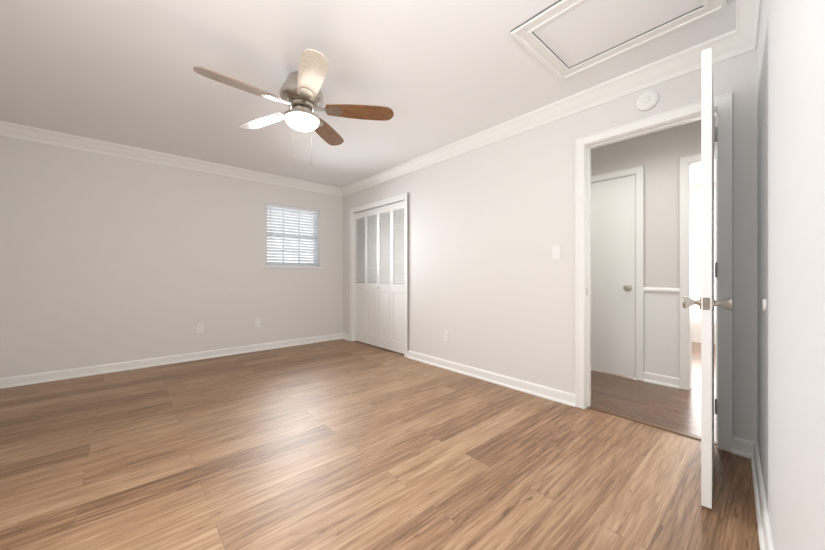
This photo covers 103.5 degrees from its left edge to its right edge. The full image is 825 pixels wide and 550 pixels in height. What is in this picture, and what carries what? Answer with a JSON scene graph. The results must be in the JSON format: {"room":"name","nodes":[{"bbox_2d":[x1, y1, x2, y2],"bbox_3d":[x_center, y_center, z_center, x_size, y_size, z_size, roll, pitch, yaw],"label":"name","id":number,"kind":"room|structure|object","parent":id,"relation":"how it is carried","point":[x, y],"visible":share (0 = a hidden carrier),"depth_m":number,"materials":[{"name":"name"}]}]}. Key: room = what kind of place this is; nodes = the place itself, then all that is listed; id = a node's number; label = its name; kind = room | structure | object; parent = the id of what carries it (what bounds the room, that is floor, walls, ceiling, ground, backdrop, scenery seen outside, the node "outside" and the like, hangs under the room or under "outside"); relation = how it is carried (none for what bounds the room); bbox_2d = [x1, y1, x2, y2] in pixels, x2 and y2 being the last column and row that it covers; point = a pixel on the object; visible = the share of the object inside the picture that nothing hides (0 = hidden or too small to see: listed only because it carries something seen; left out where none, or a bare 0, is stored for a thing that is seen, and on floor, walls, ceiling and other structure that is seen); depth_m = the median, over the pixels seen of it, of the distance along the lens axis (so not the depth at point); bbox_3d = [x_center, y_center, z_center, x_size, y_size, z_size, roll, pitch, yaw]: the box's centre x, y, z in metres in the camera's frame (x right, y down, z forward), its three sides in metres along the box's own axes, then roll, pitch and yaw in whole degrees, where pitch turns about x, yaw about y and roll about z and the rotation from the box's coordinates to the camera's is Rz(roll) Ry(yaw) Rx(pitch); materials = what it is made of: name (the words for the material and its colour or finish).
{"room":"empty bedroom","nodes":[
{"label":"empty bedroom","id":0,"kind":"room"},
{"bbox_2d":[0,136,342,377],"bbox_3d":[-2.633,-0.180,4.233,4.025,2.480,0.150,0,0,-41],"label":"wall","id":1,"kind":"structure","parent":0,"point":[107,259],"depth_m":3.71,"materials":[{"name":"white paint"}]},
{"bbox_2d":[0,121,339,195],"bbox_3d":[-2.545,-1.363,4.152,3.570,0.115,0.088,0,0,-41],"label":"crown molding","id":2,"kind":"structure","parent":1,"relation":"attached to","point":[7,129],"depth_m":3.71,"materials":[{"name":"white paint"}]},
{"bbox_2d":[0,333,343,388],"bbox_3d":[-2.550,1.013,4.187,3.730,0.094,0.028,0,0,-41],"label":"baseboard","id":3,"kind":"structure","parent":1,"relation":"attached to","point":[28,379],"depth_m":3.74,"materials":[{"name":"white paint"}]},
{"bbox_2d":[197,323,203,332],"bbox_3d":[-2.673,0.670,4.093,0.070,0.115,0.008,0,0,-41],"label":"outlet","id":4,"kind":"object","parent":1,"relation":"attached to","point":[200,328],"visible":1,"depth_m":4.09,"materials":[{"name":"white plastic"}]},
{"bbox_2d":[255,319,259,326],"bbox_3d":[-2.163,0.670,4.543,0.070,0.115,0.009,0,0,-41],"label":"outlet","id":5,"kind":"object","parent":1,"relation":"attached to","point":[257,322],"visible":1,"depth_m":4.54,"materials":[{"name":"white plastic"}]},
{"bbox_2d":[266,207,316,266],"bbox_3d":[-1.855,-0.575,4.976,0.815,0.900,0.048,0,0,-41],"label":"window","id":6,"kind":"structure","parent":1,"relation":"in","point":[291,250],"depth_m":4.95,"materials":[{"name":"white glass"}]},
{"bbox_2d":[266,203,318,266],"bbox_3d":[-1.803,-0.576,4.917,0.799,0.894,0.066,0,0,-41],"label":"window blind","id":7,"kind":"object","parent":6,"relation":"attached to","point":[278,243],"visible":0.85,"depth_m":4.90,"materials":[{"name":"white plastic"}]},
{"bbox_2d":[264,266,321,268],"bbox_3d":[-1.798,-0.114,4.911,0.875,0.022,0.116,0,0,-41],"label":"window sill","id":8,"kind":"structure","parent":1,"relation":"attached to","point":[289,267],"depth_m":4.77,"materials":[{"name":"white paint"}]},
{"bbox_2d":[0,0,735,187],"bbox_3d":[0.915,-1.470,3.267,8.160,0.100,6.400,0,0,-41],"label":"ceiling","id":9,"kind":"structure","parent":0,"point":[433,75],"depth_m":2.27,"materials":[{"name":"white paint"}]},
{"bbox_2d":[193,49,393,164],"bbox_3d":[-0.831,-1.111,2.313,1.226,0.618,1.268,0,0,-41],"label":"ceiling fan","id":10,"kind":"object","parent":9,"relation":"hanging from","point":[301,96],"visible":1,"depth_m":2.27,"materials":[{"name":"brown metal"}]},
{"bbox_2d":[510,0,727,79],"bbox_3d":[1.109,-1.410,1.795,0.680,0.020,0.860,0,0,-41],"label":"attic hatch","id":11,"kind":"structure","parent":9,"relation":"attached to","point":[563,39],"depth_m":1.85,"materials":[{"name":"white paint"}]},
{"bbox_2d":[0,339,759,549],"bbox_3d":[0.915,1.087,3.267,8.160,0.067,6.400,0,0,-41],"label":"floor","id":12,"kind":"structure","parent":0,"point":[340,444],"depth_m":1.84,"materials":[{"name":"brown wood"}]},
{"bbox_2d":[360,209,403,283],"bbox_3d":[-0.172,-0.180,5.042,0.735,2.480,1.800,0,0,-41],"label":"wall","id":13,"kind":"structure","parent":0,"point":[384,220],"depth_m":5.53,"materials":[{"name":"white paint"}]},
{"bbox_2d":[343,49,756,441],"bbox_3d":[0.670,-0.180,3.450,0.115,2.480,5.400,0,0,-41],"label":"wall","id":14,"kind":"structure","parent":0,"point":[491,284],"depth_m":2.96,"materials":[{"name":"white paint"}]},
{"bbox_2d":[350,192,407,356],"bbox_3d":[-0.480,0.000,4.749,0.155,2.120,1.420,0,0,-41],"label":"trim","id":15,"kind":"structure","parent":14,"relation":"attached to","point":[385,202],"depth_m":4.63,"materials":[{"name":"white paint"}]},
{"bbox_2d":[355,201,403,353],"bbox_3d":[-0.502,0.032,4.730,0.062,2.027,1.274,0,0,-41],"label":"closet door","id":16,"kind":"structure","parent":14,"relation":"in","point":[379,267],"depth_m":4.69,"materials":[{"name":"white paint"}]},
{"bbox_2d":[444,330,448,340],"bbox_3d":[0.385,0.690,3.679,0.008,0.115,0.070,0,0,-41],"label":"outlet","id":17,"kind":"object","parent":14,"relation":"attached to","point":[446,335],"visible":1,"depth_m":3.67,"materials":[{"name":"white plastic"}]},
{"bbox_2d":[407,350,574,406],"bbox_3d":[0.624,1.013,3.393,0.028,0.094,2.075,0,0,-41],"label":"baseboard","id":18,"kind":"structure","parent":14,"relation":"attached to","point":[563,397],"depth_m":3.13,"materials":[{"name":"white paint"}]},
{"bbox_2d":[340,32,757,196],"bbox_3d":[0.380,-1.363,3.624,0.088,0.115,4.754,0,0,-41],"label":"crown molding","id":19,"kind":"structure","parent":14,"relation":"attached to","point":[686,61],"depth_m":2.58,"materials":[{"name":"white paint"}]},
{"bbox_2d":[552,245,560,258],"bbox_3d":[1.212,-0.190,2.741,0.013,0.115,0.070,0,0,-41],"label":"light switch","id":20,"kind":"object","parent":14,"relation":"attached to","point":[556,252],"visible":1,"depth_m":2.74,"materials":[{"name":"white plastic"}]},
{"bbox_2d":[636,90,658,111],"bbox_3d":[1.625,-1.210,2.253,0.040,0.132,0.132,0,0,-41],"label":"smoke detector","id":21,"kind":"object","parent":14,"relation":"attached to","point":[647,100],"visible":0.98,"depth_m":2.24,"materials":[{"name":"white plastic"}]},
{"bbox_2d":[575,92,732,452],"bbox_3d":[1.665,-0.018,2.325,0.155,2.155,0.903,0,0,-41],"label":"door frame","id":22,"kind":"structure","parent":14,"relation":"attached to","point":[689,113],"depth_m":2.09,"materials":[{"name":"white paint"}]},
{"bbox_2d":[682,48,732,508],"bbox_3d":[1.620,0.015,1.734,0.797,2.067,0.176,0,0,-41],"label":"bedroom door","id":23,"kind":"structure","parent":14,"relation":"in","point":[707,302],"depth_m":1.47,"materials":[{"name":"white paint"}]},
{"bbox_2d":[591,116,715,377],"bbox_3d":[2.398,-0.180,3.243,0.119,2.480,4.400,0,0,-41],"label":"wall","id":24,"kind":"structure","parent":0,"point":[658,154],"depth_m":3.13,"materials":[{"name":"white paint"}]},
{"bbox_2d":[591,175,635,377],"bbox_3d":[2.042,0.015,3.595,0.175,2.067,0.734,0,0,-41],"label":"hall door","id":25,"kind":"structure","parent":24,"relation":"in","point":[613,275],"depth_m":3.45,"materials":[{"name":"white paint"}]},
{"bbox_2d":[591,150,715,389],"bbox_3d":[2.459,-0.018,3.177,0.155,2.155,2.060,0,0,-41],"label":"door frame","id":26,"kind":"structure","parent":24,"relation":"attached to","point":[686,163],"depth_m":3.02,"materials":[{"name":"white paint"}]},
{"bbox_2d":[643,372,678,388],"bbox_3d":[2.400,1.013,3.137,0.028,0.094,0.280,0,0,-41],"label":"baseboard","id":27,"kind":"structure","parent":24,"relation":"attached to","point":[668,381],"depth_m":3.13,"materials":[{"name":"white paint"}]},
{"bbox_2d":[644,287,678,293],"bbox_3d":[2.402,0.148,3.139,0.022,0.053,0.280,0,0,-41],"label":"trim","id":28,"kind":"structure","parent":24,"relation":"attached to","point":[659,290],"depth_m":3.14,"materials":[{"name":"white paint"}]},
{"bbox_2d":[692,182,715,344],"bbox_3d":[4.715,-0.180,4.826,0.200,2.480,3.700,0,0,-41],"label":"wall","id":29,"kind":"structure","parent":0,"point":[696,259],"depth_m":5.02,"materials":[{"name":"white paint"}]},
{"bbox_2d":[757,0,824,549],"bbox_3d":[0.535,-0.180,0.286,0.150,2.480,4.300,0,0,44],"label":"wall","id":30,"kind":"structure","parent":0,"point":[791,240],"depth_m":0.79,"materials":[{"name":"white paint"}]},
{"bbox_2d":[728,0,762,51],"bbox_3d":[0.636,-1.363,0.556,3.570,0.115,0.347,0,0,-41],"label":"crown molding","id":31,"kind":"structure","parent":30,"relation":"attached to","point":[742,37],"depth_m":1.77,"materials":[{"name":"white paint"}]},
{"bbox_2d":[740,439,773,549],"bbox_3d":[0.667,1.013,0.552,3.730,0.094,0.300,0,0,-41],"label":"baseboard","id":32,"kind":"structure","parent":30,"relation":"attached to","point":[745,448],"depth_m":1.48,"materials":[{"name":"white paint"}]},
{"bbox_2d":[762,299,765,310],"bbox_3d":[1.521,0.130,1.406,0.011,0.054,0.054,0,0,44],"label":"door stop","id":33,"kind":"object","parent":30,"relation":"attached to","point":[763,304],"visible":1,"depth_m":1.39,"materials":[{"name":"white plastic"}]},
{"label":"outside","id":34,"kind":"structure","parent":0,"visible":0},
{"bbox_2d":[267,210,312,262],"bbox_3d":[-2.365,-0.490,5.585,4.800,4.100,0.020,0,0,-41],"label":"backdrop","id":35,"kind":"structure","parent":34,"point":[287,241],"depth_m":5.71,"materials":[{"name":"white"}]}
]}

